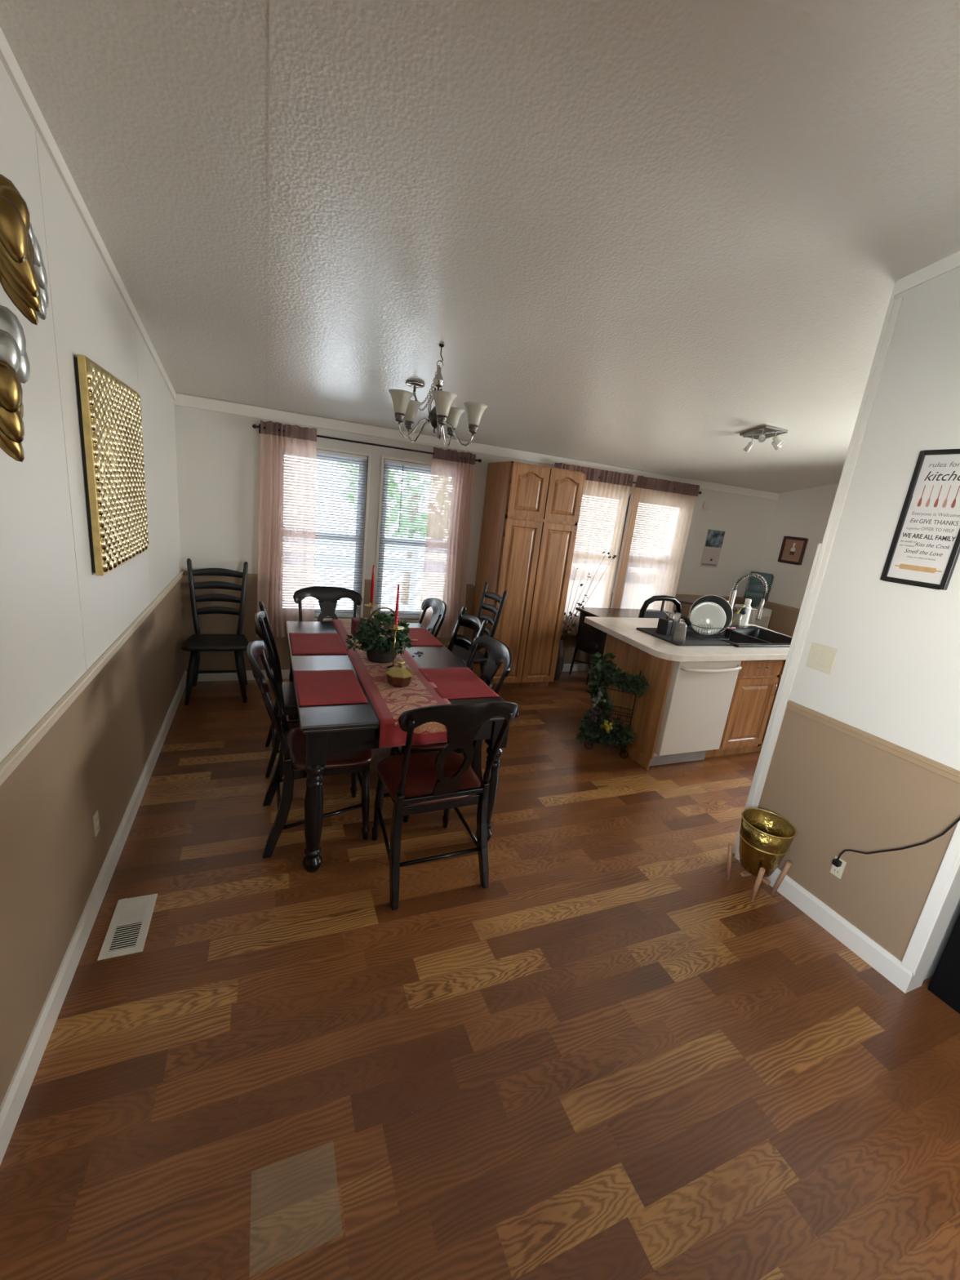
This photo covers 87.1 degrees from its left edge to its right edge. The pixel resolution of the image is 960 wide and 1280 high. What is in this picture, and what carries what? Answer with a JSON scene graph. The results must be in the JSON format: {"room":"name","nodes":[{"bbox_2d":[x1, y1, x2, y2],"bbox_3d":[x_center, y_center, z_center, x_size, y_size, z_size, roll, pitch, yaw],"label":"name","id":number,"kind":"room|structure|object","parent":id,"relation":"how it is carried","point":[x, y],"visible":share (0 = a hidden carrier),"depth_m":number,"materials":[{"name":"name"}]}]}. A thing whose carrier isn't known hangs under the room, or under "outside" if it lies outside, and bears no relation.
{"room":"dining room","nodes":[
{"label":"dining room","id":0,"kind":"room"},
{"bbox_2d":[0,58,185,1106],"bbox_3d":[-0.969,-0.003,0.563,0.100,2.934,7.820,0,16,-23],"label":"wall","id":1,"kind":"structure","parent":0,"point":[94,757],"depth_m":1.69,"materials":[{"name":"beige paint"}]},
{"bbox_2d":[0,173,48,462],"bbox_3d":[-1.141,-0.777,1.269,0.136,0.634,0.475,0,16,-23],"label":"wall sculpture","id":2,"kind":"object","parent":1,"relation":"attached to","point":[23,273],"visible":1,"depth_m":1.16,"materials":[{"name":"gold metal"}]},
{"bbox_2d":[0,570,183,786],"bbox_3d":[-0.966,0.517,0.709,0.020,0.043,7.587,0,16,-23],"label":"trim","id":3,"kind":"structure","parent":1,"relation":"attached to","point":[23,748],"depth_m":1.70,"materials":[{"name":"beige paint"}]},
{"bbox_2d":[0,670,186,1165],"bbox_3d":[-1.065,1.361,0.931,0.014,0.105,7.587,0,16,-23],"label":"baseboard","id":4,"kind":"structure","parent":1,"relation":"attached to","point":[11,1106],"depth_m":1.71,"materials":[{"name":"white paint"}]},
{"bbox_2d":[35,130,152,670],"bbox_3d":[-1.391,-0.796,1.684,0.001,1.886,2.480,0,16,-23],"label":"trim","id":5,"kind":"structure","parent":1,"relation":"attached to","point":[38,140],"depth_m":1.70,"materials":[{"name":"beige paint"}]},
{"bbox_2d":[73,354,149,575],"bbox_3d":[-1.609,-0.747,2.257,0.048,0.784,0.860,0,16,-23],"label":"wall art","id":6,"kind":"object","parent":1,"relation":"attached to","point":[109,410],"visible":1,"depth_m":2.06,"materials":[{"name":"gold metal"}]},
{"bbox_2d":[0,26,959,399],"bbox_3d":[-0.123,-1.588,2.575,3.030,0.708,3.780,0,16,-23],"label":"trim","id":7,"kind":"structure","parent":1,"relation":"attached to","point":[952,262],"depth_m":1.90,"materials":[{"name":"white paint"}]},
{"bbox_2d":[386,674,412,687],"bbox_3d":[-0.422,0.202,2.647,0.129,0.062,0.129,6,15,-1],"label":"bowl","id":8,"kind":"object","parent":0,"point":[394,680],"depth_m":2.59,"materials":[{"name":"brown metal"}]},
{"bbox_2d":[173,392,778,671],"bbox_3d":[0.577,-0.752,5.342,6.490,2.276,0.120,0,16,-23],"label":"wall","id":9,"kind":"structure","parent":0,"point":[218,454],"depth_m":4.27,"materials":[{"name":"beige paint"}]},
{"bbox_2d":[314,453,367,617],"bbox_3d":[-1.411,-0.914,4.461,0.740,1.448,0.090,0,16,-23],"label":"window","id":10,"kind":"structure","parent":9,"relation":"in","point":[315,613],"depth_m":4.53,"materials":[{"name":"white plastic"}]},
{"bbox_2d":[314,448,367,617],"bbox_3d":[-1.387,-0.899,4.405,0.728,1.430,0.028,0,16,-23],"label":"window blind","id":11,"kind":"object","parent":10,"relation":"attached to","point":[321,451],"visible":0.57,"depth_m":4.41,"materials":[{"name":"white plastic"}]},
{"bbox_2d":[314,445,371,620],"bbox_3d":[-1.386,-0.894,4.401,0.784,1.489,0.053,0,16,-23],"label":"trim","id":12,"kind":"structure","parent":9,"relation":"attached to","point":[368,455],"depth_m":4.47,"materials":[{"name":"white paint"}]},
{"bbox_2d":[252,423,481,464],"bbox_3d":[-0.886,-1.657,4.312,1.932,0.070,0.095,0,16,-23],"label":"curtain rod","id":13,"kind":"object","parent":9,"relation":"attached to","point":[255,426],"visible":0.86,"depth_m":4.25,"materials":[{"name":"metal"}]},
{"bbox_2d":[256,420,316,637],"bbox_3d":[-1.606,-0.865,4.209,0.476,1.752,0.068,0,16,-23],"label":"curtain","id":14,"kind":"object","parent":13,"relation":"hanging from","point":[287,465],"visible":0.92,"depth_m":4.18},
{"bbox_2d":[418,446,475,637],"bbox_3d":[-0.279,-0.860,4.762,0.479,1.752,0.089,0,16,-23],"label":"curtain","id":15,"kind":"object","parent":13,"relation":"hanging from","point":[446,558],"visible":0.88,"depth_m":4.74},
{"bbox_2d":[196,663,588,681],"bbox_3d":[0.482,0.316,5.563,6.490,0.090,0.015,0,16,-23],"label":"baseboard","id":16,"kind":"structure","parent":9,"relation":"attached to","point":[576,667],"depth_m":4.47,"materials":[{"name":"white paint"}]},
{"bbox_2d":[372,455,431,622],"bbox_3d":[-0.578,-0.894,4.745,0.789,1.489,0.053,0,16,-23],"label":"trim","id":17,"kind":"structure","parent":9,"relation":"attached to","point":[383,457],"depth_m":4.54,"materials":[{"name":"white paint"}]},
{"bbox_2d":[375,462,431,618],"bbox_3d":[-0.604,-0.913,4.805,0.745,1.448,0.090,0,16,-23],"label":"window","id":18,"kind":"structure","parent":9,"relation":"in","point":[399,615],"depth_m":4.68,"materials":[{"name":"white plastic"}]},
{"bbox_2d":[375,458,431,618],"bbox_3d":[-0.578,-0.897,4.743,0.733,1.430,0.042,0,16,-23],"label":"window blind","id":19,"kind":"object","parent":18,"relation":"attached to","point":[385,460],"visible":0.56,"depth_m":4.65,"materials":[{"name":"white plastic"}]},
{"bbox_2d":[182,570,745,599],"bbox_3d":[0.580,-0.540,5.335,6.490,0.035,0.012,0,16,-23],"label":"trim","id":20,"kind":"structure","parent":9,"relation":"attached to","point":[185,572],"depth_m":5.05,"materials":[{"name":"beige paint"}]},
{"bbox_2d":[173,393,779,500],"bbox_3d":[0.723,-1.779,5.004,6.490,0.081,0.017,0,16,-23],"label":"trim","id":21,"kind":"structure","parent":9,"relation":"attached to","point":[183,400],"depth_m":4.45,"materials":[{"name":"white paint"}]},
{"bbox_2d":[610,491,633,608],"bbox_3d":[1.227,-0.892,5.514,0.744,1.489,0.053,0,16,-23],"label":"trim","id":22,"kind":"structure","parent":9,"relation":"attached to","point":[630,492],"depth_m":5.59,"materials":[{"name":"white paint"}]},
{"bbox_2d":[699,528,725,568],"bbox_3d":[2.816,-1.103,6.109,0.280,0.450,0.006,0,16,-23],"label":"wall calendar","id":23,"kind":"object","parent":9,"relation":"attached to","point":[714,538],"visible":1,"depth_m":6.11,"materials":[{"name":"paper"}]},
{"bbox_2d":[705,529,724,547],"bbox_3d":[2.830,-1.217,6.077,0.264,0.198,0.002,0,16,-23],"label":"photo","id":24,"kind":"object","parent":23,"relation":"attached to","point":[714,538],"depth_m":6.07},
{"bbox_3d":[1.574,-1.669,5.355,1.997,0.070,0.095,0,16,-23],"label":"curtain rod","id":25,"kind":"object","parent":9,"relation":"attached to","visible":0},
{"bbox_2d":[554,462,633,635],"bbox_3d":[1.076,-0.893,5.340,0.965,1.757,0.057,0,16,-23],"label":"curtain","id":26,"kind":"object","parent":25,"relation":"hanging from","point":[603,508],"visible":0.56,"depth_m":5.37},
{"bbox_2d":[612,475,699,611],"bbox_3d":[1.964,-0.892,5.716,0.885,1.757,0.084,0,16,-23],"label":"curtain","id":27,"kind":"object","parent":25,"relation":"hanging from","point":[659,522],"visible":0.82,"depth_m":5.67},
{"bbox_2d":[0,671,959,1279],"bbox_3d":[1.907,1.414,2.215,6.530,0.001,7.610,0,16,-23],"label":"floor","id":28,"kind":"structure","parent":0,"point":[604,1058],"depth_m":1.64,"materials":[{"name":"brown wood"}]},
{"bbox_2d":[97,893,157,960],"bbox_3d":[-1.361,1.105,1.962,0.138,0.006,0.298,0,16,-23],"label":"floor vent","id":29,"kind":"object","parent":28,"relation":"in","point":[128,928],"visible":1,"depth_m":1.95,"materials":[{"name":"white plastic"}]},
{"bbox_2d":[181,558,248,705],"bbox_3d":[-2.092,-0.073,4.022,0.470,1.067,0.479,0,16,-23],"label":"chair","id":30,"kind":"object","parent":28,"relation":"on","point":[197,642],"visible":0.98,"depth_m":4.07,"materials":[{"name":"black wood"}]},
{"bbox_2d":[254,601,298,777],"bbox_3d":[-1.122,0.294,3.182,0.538,0.995,0.449,0,16,-23],"label":"dining chair","id":31,"kind":"object","parent":28,"relation":"on","point":[263,628],"visible":0.45,"depth_m":3.02,"materials":[{"name":"black paint"}]},
{"bbox_2d":[246,640,373,857],"bbox_3d":[-0.853,0.505,2.554,0.586,0.971,0.525,0,16,-23],"label":"dining chair","id":32,"kind":"object","parent":28,"relation":"on","point":[291,765],"visible":0.84,"depth_m":2.46,"materials":[{"name":"black wood"}]},
{"bbox_2d":[293,586,362,622],"bbox_3d":[-1.152,0.120,3.875,0.525,0.971,0.586,0,16,-23],"label":"dining chair","id":33,"kind":"object","parent":28,"relation":"on","point":[327,597],"visible":0.32,"depth_m":3.99,"materials":[{"name":"brown wood"}]},
{"bbox_2d":[284,621,518,872],"bbox_3d":[-0.649,0.476,3.154,1.010,0.762,1.785,0,16,-23],"label":"dining table","id":34,"kind":"object","parent":28,"relation":"on","point":[326,728],"visible":0.52,"depth_m":2.30,"materials":[{"name":"black paint"}]},
{"bbox_2d":[288,632,347,654],"bbox_3d":[-1.034,0.020,3.201,0.316,0.006,0.460,0,16,-23],"label":"placemat","id":35,"kind":"object","parent":34,"relation":"on","point":[300,643],"visible":1,"depth_m":3.17,"materials":[{"name":"red fabric"}]},
{"bbox_2d":[293,669,368,706],"bbox_3d":[-0.758,0.230,2.527,0.308,0.006,0.465,0,16,-23],"label":"placemat","id":36,"kind":"object","parent":34,"relation":"on","point":[338,686],"visible":1,"depth_m":2.50,"materials":[{"name":"red fabric"}]},
{"bbox_2d":[331,619,450,747],"bbox_3d":[-0.610,0.161,3.094,0.379,0.126,1.846,0,16,-23],"label":"table runner","id":37,"kind":"object","parent":34,"relation":"on","point":[388,702],"visible":0.45,"depth_m":2.51,"materials":[{"name":"fabric"}]},
{"bbox_2d":[351,617,374,636],"bbox_3d":[-0.802,-0.089,3.475,0.150,0.115,0.100,-1,17,-26],"label":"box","id":38,"kind":"object","parent":37,"relation":"on","point":[354,620],"visible":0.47,"depth_m":3.43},
{"bbox_2d":[345,607,413,663],"bbox_3d":[-0.571,-0.036,2.973,0.355,0.319,0.357,12,16,19],"label":"potted plant","id":39,"kind":"object","parent":37,"relation":"on","point":[380,649],"visible":0.95,"depth_m":2.92,"materials":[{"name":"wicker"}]},
{"bbox_2d":[365,636,399,663],"bbox_3d":[-0.585,0.062,3.009,0.216,0.110,0.216,0,16,-23],"label":"basket","id":40,"kind":"object","parent":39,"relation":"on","point":[375,654],"depth_m":2.93,"materials":[{"name":"wicker"}]},
{"bbox_2d":[386,623,404,668],"bbox_3d":[-0.484,0.036,2.857,0.100,0.259,0.100,0,16,-23],"label":"candlestick","id":41,"kind":"object","parent":37,"relation":"on","point":[395,627],"visible":0.85,"depth_m":2.84,"materials":[{"name":"gold metal"}]},
{"bbox_2d":[386,623,404,631],"bbox_3d":[-0.472,-0.071,2.829,0.100,0.036,0.100,0,16,-23],"label":"drip tray","id":42,"kind":"object","parent":41,"relation":"on","point":[395,627],"depth_m":2.82,"materials":[{"name":"gold metal"}]},
{"bbox_2d":[393,582,399,624],"bbox_3d":[-0.457,-0.202,2.794,0.024,0.236,0.026,0,16,-23],"label":"candle","id":43,"kind":"object","parent":41,"relation":"in","point":[396,617],"visible":1,"depth_m":2.79,"materials":[{"name":"red wax"}]},
{"bbox_2d":[385,659,414,687],"bbox_3d":[-0.419,0.170,2.639,0.144,0.128,0.144,6,15,-1],"label":"lidded dish","id":44,"kind":"object","parent":37,"relation":"on","point":[397,676],"visible":1,"depth_m":2.60,"materials":[{"name":"brown metal"}]},
{"bbox_2d":[392,627,444,645],"bbox_3d":[-0.473,-0.027,3.618,0.297,0.006,0.460,0,16,-23],"label":"placemat","id":45,"kind":"object","parent":34,"relation":"on","point":[424,637],"visible":0.57,"depth_m":3.59,"materials":[{"name":"red fabric"}]},
{"bbox_2d":[417,667,498,698],"bbox_3d":[-0.131,0.231,2.792,0.314,0.006,0.460,0,16,-23],"label":"placemat","id":46,"kind":"object","parent":34,"relation":"on","point":[451,682],"visible":1,"depth_m":2.77,"materials":[{"name":"red fabric"}]},
{"bbox_2d":[418,597,446,637],"bbox_3d":[-0.613,0.160,3.956,0.586,0.971,0.525,0,16,-23],"label":"dining chair","id":47,"kind":"object","parent":28,"relation":"on","point":[438,606],"visible":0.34,"depth_m":3.96,"materials":[{"name":"brown wood"}]},
{"bbox_2d":[400,606,487,755],"bbox_3d":[-0.311,0.286,3.558,0.538,0.995,0.449,0,16,-23],"label":"dining chair","id":48,"kind":"object","parent":28,"relation":"on","point":[473,622],"visible":0.3,"depth_m":3.63,"materials":[{"name":"black paint"}]},
{"bbox_2d":[372,701,519,910],"bbox_3d":[-0.207,0.635,2.340,0.525,0.971,0.586,-1,16,-25],"label":"dining chair","id":49,"kind":"object","parent":28,"relation":"on","point":[416,783],"visible":1,"depth_m":2.21,"materials":[{"name":"brown wood"}]},
{"bbox_2d":[390,636,511,822],"bbox_3d":[-0.189,0.479,2.936,0.586,0.971,0.525,0,16,-23],"label":"dining chair","id":50,"kind":"object","parent":28,"relation":"on","point":[498,651],"visible":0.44,"depth_m":2.87,"materials":[{"name":"brown wood"}]},
{"bbox_2d":[444,582,507,683],"bbox_3d":[-0.119,0.042,4.435,0.479,1.067,0.470,0,16,-23],"label":"chair","id":51,"kind":"object","parent":28,"relation":"on","point":[459,651],"visible":0.49,"depth_m":4.40,"materials":[{"name":"black wood"}]},
{"bbox_2d":[469,461,586,688],"bbox_3d":[0.410,-0.580,4.940,0.761,2.114,0.533,0,16,-23],"label":"pantry cabinet","id":52,"kind":"object","parent":28,"relation":"on","point":[531,514],"visible":0.84,"depth_m":4.67,"materials":[{"name":"brown wood"}]},
{"bbox_2d":[553,551,617,680],"bbox_3d":[0.970,-0.274,5.380,0.614,1.424,0.440,0,16,-23],"label":"plant","id":53,"kind":"object","parent":28,"relation":"on","point":[560,660],"visible":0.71,"depth_m":5.35,"materials":[{"name":"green plant"}]},
{"bbox_2d":[568,612,607,684],"bbox_3d":[1.249,0.073,5.514,0.397,0.752,0.503,0,16,-23],"label":"chair","id":54,"kind":"object","parent":28,"relation":"on","point":[589,639],"visible":0.55,"depth_m":5.34,"materials":[{"name":"black wood"}]},
{"bbox_2d":[584,670,641,758],"bbox_3d":[1.008,0.532,3.809,0.334,0.683,0.107,11,16,18],"label":"plant stand","id":55,"kind":"object","parent":28,"relation":"on","point":[599,684],"visible":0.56,"depth_m":3.77,"materials":[{"name":"black metal"}]},
{"bbox_2d":[577,675,614,737],"bbox_3d":[0.893,0.508,3.815,0.252,0.514,0.187,10,15,13],"label":"ivy garland","id":56,"kind":"object","parent":55,"relation":"hanging from","point":[593,685],"visible":0.66,"depth_m":3.78,"materials":[{"name":"green plant"}]},
{"bbox_2d":[586,706,601,723],"bbox_3d":[0.855,0.561,3.764,0.070,0.151,0.116,0,16,-23],"label":"grape bunch","id":57,"kind":"object","parent":56,"relation":"on","point":[593,717],"visible":1,"depth_m":3.75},
{"bbox_2d":[575,717,635,747],"bbox_3d":[0.957,0.694,3.834,0.446,0.268,0.211,9,15,10],"label":"ivy garland","id":58,"kind":"object","parent":55,"relation":"on","point":[616,735],"visible":0.91,"depth_m":3.80,"materials":[{"name":"green plant"}]},
{"bbox_2d":[588,735,626,749],"bbox_3d":[0.983,0.755,3.868,0.273,0.066,0.105,11,16,18],"label":"shelf","id":59,"kind":"object","parent":55,"relation":"attached to","point":[600,735],"depth_m":3.82,"materials":[{"name":"black metal"}]},
{"bbox_2d":[599,704,631,722],"bbox_3d":[1.007,0.544,3.812,0.273,0.066,0.105,11,16,18],"label":"shelf","id":60,"kind":"object","parent":55,"relation":"attached to","point":[608,704],"depth_m":3.77,"materials":[{"name":"black metal"}]},
{"bbox_2d":[598,678,635,694],"bbox_3d":[1.031,0.333,3.755,0.273,0.066,0.105,11,16,18],"label":"shelf","id":61,"kind":"object","parent":55,"relation":"attached to","point":[599,684],"depth_m":3.73,"materials":[{"name":"black metal"}]},
{"bbox_2d":[587,651,649,698],"bbox_3d":[1.022,0.255,3.720,0.473,0.299,0.208,10,15,13],"label":"ivy garland","id":62,"kind":"object","parent":55,"relation":"on","point":[606,668],"visible":0.99,"depth_m":3.70,"materials":[{"name":"green plant"}]},
{"bbox_2d":[575,607,660,681],"bbox_3d":[1.639,0.126,5.413,1.120,0.785,0.740,0,16,-23],"label":"kitchen table","id":63,"kind":"object","parent":28,"relation":"on","point":[592,611],"visible":0.3,"depth_m":5.36,"materials":[{"name":"brown wood"}]},
{"bbox_2d":[638,595,681,617],"bbox_3d":[1.702,0.020,5.290,0.531,1.066,0.407,0,16,-23],"label":"chair","id":64,"kind":"object","parent":28,"relation":"on","point":[643,613],"visible":0.31,"depth_m":4.99,"materials":[{"name":"black paint"}]},
{"bbox_2d":[597,633,786,770],"bbox_3d":[1.871,0.432,4.179,1.604,0.877,0.800,0,16,-23],"label":"kitchen island","id":65,"kind":"object","parent":28,"relation":"on","point":[757,682],"visible":0.37,"depth_m":3.84,"materials":[{"name":"brown wood"}]},
{"bbox_2d":[584,616,792,662],"bbox_3d":[1.887,-0.025,4.128,1.889,0.045,1.085,0,16,-23],"label":"island countertop","id":66,"kind":"structure","parent":65,"relation":"on","point":[623,628],"depth_m":3.65,"materials":[{"name":"laminate"}]},
{"bbox_2d":[635,627,733,646],"bbox_3d":[1.580,-0.027,3.892,0.580,0.012,0.470,0,16,-23],"label":"drying mat","id":67,"kind":"object","parent":66,"relation":"on","point":[690,641],"visible":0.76,"depth_m":3.78,"materials":[{"name":"grey plastic"}]},
{"bbox_2d":[656,617,676,635],"bbox_3d":[1.431,-0.105,3.872,0.110,0.115,0.090,-4,18,-34],"label":"utensil holder","id":68,"kind":"object","parent":67,"relation":"on","point":[665,626],"visible":0.92,"depth_m":3.84,"materials":[{"name":"black plastic"}]},
{"bbox_2d":[671,622,687,644],"bbox_3d":[1.435,-0.049,3.625,0.096,0.135,0.096,0,16,-23],"label":"tumbler","id":69,"kind":"object","parent":67,"relation":"on","point":[680,631],"visible":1,"depth_m":3.59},
{"bbox_2d":[667,609,691,626],"bbox_3d":[1.566,-0.150,3.972,0.215,0.180,0.100,0,16,-23],"label":"coffee pot","id":70,"kind":"object","parent":67,"relation":"on","point":[676,615],"visible":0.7,"depth_m":3.92,"materials":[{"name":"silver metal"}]},
{"bbox_2d":[680,620,731,639],"bbox_3d":[1.744,-0.080,3.917,0.326,0.093,0.236,0,16,-23],"label":"dish rack","id":71,"kind":"object","parent":67,"relation":"on","point":[707,628],"visible":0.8,"depth_m":3.87,"materials":[{"name":"metal"}]},
{"bbox_2d":[689,601,725,635],"bbox_3d":[1.772,-0.168,3.932,0.260,0.259,0.035,13,16,23],"label":"plate","id":72,"kind":"object","parent":71,"relation":"in","point":[707,613],"visible":0.94,"depth_m":3.93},
{"bbox_2d":[688,595,733,633],"bbox_3d":[1.861,-0.205,4.075,0.321,0.320,0.066,13,16,22],"label":"frying pan","id":73,"kind":"object","parent":71,"relation":"in","point":[723,603],"visible":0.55,"depth_m":4.04,"materials":[{"name":"black metal"}]},
{"bbox_2d":[686,625,791,665],"bbox_3d":[2.204,0.044,4.214,0.914,0.188,0.620,0,16,-23],"label":"sink","id":74,"kind":"object","parent":66,"relation":"in","point":[743,636],"visible":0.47,"depth_m":4.30,"materials":[{"name":"black"}]},
{"bbox_2d":[739,598,751,625],"bbox_3d":[2.462,-0.260,4.681,0.084,0.250,0.083,0,16,-23],"label":"soap bottle","id":75,"kind":"object","parent":66,"relation":"on","point":[745,617],"visible":0.81,"depth_m":4.65,"materials":[{"name":"white plastic"}]},
{"bbox_2d":[726,573,767,629],"bbox_3d":[2.243,-0.330,4.308,0.452,0.491,0.091,0,16,-23],"label":"faucet","id":76,"kind":"object","parent":66,"relation":"on","point":[733,592],"visible":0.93,"depth_m":4.29,"materials":[{"name":"silver metal"}]},
{"bbox_2d":[648,660,742,766],"bbox_3d":[1.478,0.465,3.886,0.598,0.858,0.667,0,16,-23],"label":"dishwasher","id":77,"kind":"object","parent":28,"relation":"on","point":[700,694],"visible":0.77,"depth_m":3.62,"materials":[{"name":"white plastic"}]},
{"bbox_2d":[676,595,737,621],"bbox_3d":[2.485,0.036,5.793,0.620,0.950,0.400,12,16,20],"label":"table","id":78,"kind":"object","parent":28,"relation":"on","point":[684,600],"visible":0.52,"depth_m":5.62,"materials":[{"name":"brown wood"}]},
{"bbox_2d":[734,604,772,628],"bbox_3d":[3.329,0.017,6.343,0.300,0.890,0.308,0,16,-23],"label":"water dispenser","id":79,"kind":"object","parent":28,"relation":"on","point":[763,622],"visible":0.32,"depth_m":6.13,"materials":[{"name":"white plastic"}]},
{"bbox_2d":[743,571,773,607],"bbox_3d":[3.400,-0.615,6.179,0.270,0.425,0.270,0,16,-23],"label":"water bottle","id":80,"kind":"object","parent":79,"relation":"on","point":[754,588],"visible":0.87,"depth_m":6.08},
{"bbox_2d":[725,843,791,901],"bbox_3d":[1.385,1.162,2.548,0.210,0.203,0.210,0,16,-23],"label":"stand","id":81,"kind":"object","parent":28,"relation":"on","point":[760,877],"visible":0.76,"depth_m":2.50,"materials":[{"name":"brown wood"}]},
{"bbox_2d":[738,808,796,876],"bbox_3d":[1.401,1.027,2.512,0.243,0.278,0.243,0,16,-23],"label":"brass pot","id":82,"kind":"object","parent":81,"relation":"on","point":[766,837],"visible":0.99,"depth_m":2.46,"materials":[{"name":"gold metal"}]},
{"bbox_2d":[927,913,959,1013],"bbox_3d":[2.301,1.162,1.569,0.462,0.900,1.100,0,16,-23],"label":"base cabinet","id":83,"kind":"object","parent":28,"relation":"on","point":[944,984],"visible":1,"depth_m":2.00,"materials":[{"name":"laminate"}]},
{"bbox_2d":[0,0,959,493],"bbox_3d":[2.191,-1.124,1.556,6.530,0.774,7.820,0,16,-23],"label":"ceiling","id":84,"kind":"structure","parent":0,"point":[643,235],"depth_m":1.73,"materials":[{"name":"grey paint"}]},
{"bbox_2d":[266,0,271,406],"bbox_3d":[-0.942,-1.617,2.240,0.004,0.631,3.640,0,16,-23],"label":"trim","id":85,"kind":"structure","parent":84,"relation":"attached to","point":[269,1],"depth_m":1.59,"materials":[{"name":"paint"}]},
{"bbox_2d":[388,343,487,447],"bbox_3d":[-0.320,-1.445,3.029,0.556,0.514,0.949,0,16,-23],"label":"chandelier","id":86,"kind":"object","parent":84,"relation":"hanging from","point":[442,413],"visible":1,"depth_m":2.85,"materials":[{"name":"glass"}]},
{"bbox_2d":[739,425,787,452],"bbox_3d":[2.253,-1.589,4.022,0.339,0.171,0.309,0,16,-23],"label":"ceiling spotlight","id":87,"kind":"object","parent":84,"relation":"attached to","point":[762,433],"visible":1,"depth_m":3.95,"materials":[{"name":"silver metal"}]},
{"bbox_2d":[756,483,838,636],"bbox_3d":[5.094,0.003,3.146,0.100,2.934,7.820,0,16,-23],"label":"wall","id":88,"kind":"structure","parent":0,"point":[804,513],"depth_m":6.10,"materials":[{"name":"beige paint"}]},
{"bbox_2d":[777,536,808,564],"bbox_3d":[3.772,-1.081,6.094,0.021,0.318,0.304,0,16,-23],"label":"framed picture","id":89,"kind":"object","parent":88,"relation":"attached to","point":[793,549],"visible":1,"depth_m":6.09,"materials":[{"name":"brown"}]},
{"bbox_2d":[781,538,804,562],"bbox_3d":[3.778,-1.081,6.097,0.007,0.250,0.244,0,16,-23],"label":"print","id":90,"kind":"object","parent":89,"relation":"attached to","point":[792,549],"depth_m":6.09},
{"bbox_2d":[757,266,959,961],"bbox_3d":[1.786,-0.091,2.082,0.100,2.934,0.828,0,16,-23],"label":"wall partition","id":91,"kind":"structure","parent":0,"point":[894,677],"depth_m":2.13,"materials":[{"name":"beige paint"}]},
{"bbox_2d":[733,543,822,853],"bbox_3d":[1.554,0.371,2.620,0.086,1.720,0.026,0,16,-23],"label":"trim","id":92,"kind":"structure","parent":91,"relation":"attached to","point":[819,547],"depth_m":2.56,"materials":[{"name":"white paint"}]},
{"bbox_2d":[734,282,902,856],"bbox_3d":[1.628,-0.134,2.451,0.122,2.793,0.048,0,16,-23],"label":"trim","id":93,"kind":"structure","parent":91,"relation":"attached to","point":[894,307],"depth_m":2.33,"materials":[{"name":"white paint"}]},
{"bbox_2d":[805,642,838,674],"bbox_3d":[1.602,0.085,2.372,0.011,0.122,0.122,0,16,-23],"label":"light switch","id":94,"kind":"object","parent":91,"relation":"attached to","point":[821,658],"visible":1,"depth_m":2.37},
{"bbox_2d":[734,843,928,993],"bbox_3d":[1.628,1.269,2.433,0.114,0.105,0.842,0,16,-23],"label":"baseboard","id":95,"kind":"structure","parent":91,"relation":"attached to","point":[883,962],"depth_m":2.25,"materials":[{"name":"white paint"}]},
{"bbox_2d":[830,855,846,879],"bbox_3d":[1.632,1.037,2.302,0.008,0.090,0.048,0,16,-23],"label":"wall outlet","id":96,"kind":"object","parent":91,"relation":"attached to","point":[837,872],"visible":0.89,"depth_m":2.30,"materials":[{"name":"white plastic"}]},
{"bbox_2d":[831,817,959,866],"bbox_3d":[1.803,0.811,1.979,0.602,0.611,0.174,20,20,41],"label":"power cord","id":97,"kind":"object","parent":96,"relation":"attached to","point":[836,862],"visible":1,"depth_m":2.09,"materials":[{"name":"black plastic"}]},
{"bbox_2d":[786,700,959,783],"bbox_3d":[1.675,0.424,2.191,0.018,0.045,0.748,0,16,-23],"label":"trim","id":98,"kind":"structure","parent":91,"relation":"attached to","point":[929,764],"depth_m":2.14,"materials":[{"name":"beige paint"}]},
{"bbox_2d":[880,448,959,590],"bbox_3d":[1.768,-0.471,1.970,0.018,0.520,0.230,0,16,-23],"label":"framed poster","id":99,"kind":"object","parent":91,"relation":"attached to","point":[924,551],"visible":1,"depth_m":1.98,"materials":[{"name":"grey paper"}]},
{"bbox_2d":[924,898,959,979],"bbox_3d":[3.514,0.017,2.439,3.360,2.923,0.100,0,16,-23],"label":"wall","id":100,"kind":"structure","parent":0,"point":[930,973],"depth_m":2.10,"materials":[{"name":"beige paint"}]},
{"bbox_2d":[901,821,959,973],"bbox_3d":[1.940,-0.012,1.714,0.125,2.803,0.050,0,16,-23],"label":"trim","id":101,"kind":"structure","parent":100,"relation":"attached to","point":[942,900],"depth_m":1.98,"materials":[{"name":"white paint"}]},
{"label":"outside","id":102,"kind":"structure","parent":0,"visible":0},
{"bbox_2d":[314,516,424,610],"bbox_3d":[-7.827,-4.635,23.176,55.000,0.001,39.870,0,16,-23],"label":"ground","id":103,"kind":"structure","parent":102,"point":[316,517],"depth_m":14.59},
{"bbox_2d":[315,530,425,610],"bbox_3d":[-1.336,-1.317,10.229,12.900,1.650,0.145,0,16,-23],"label":"fence","id":104,"kind":"object","parent":103,"relation":"on","point":[315,531],"visible":0.1,"depth_m":9.87,"materials":[{"name":"white paint"}]},
{"bbox_2d":[336,462,431,604],"bbox_3d":[-1.430,-3.128,10.915,3.416,4.772,3.418,0,16,-23],"label":"tree","id":105,"kind":"object","parent":103,"relation":"on","point":[336,462],"visible":0.09,"depth_m":10.66,"materials":[{"name":"green plant"}]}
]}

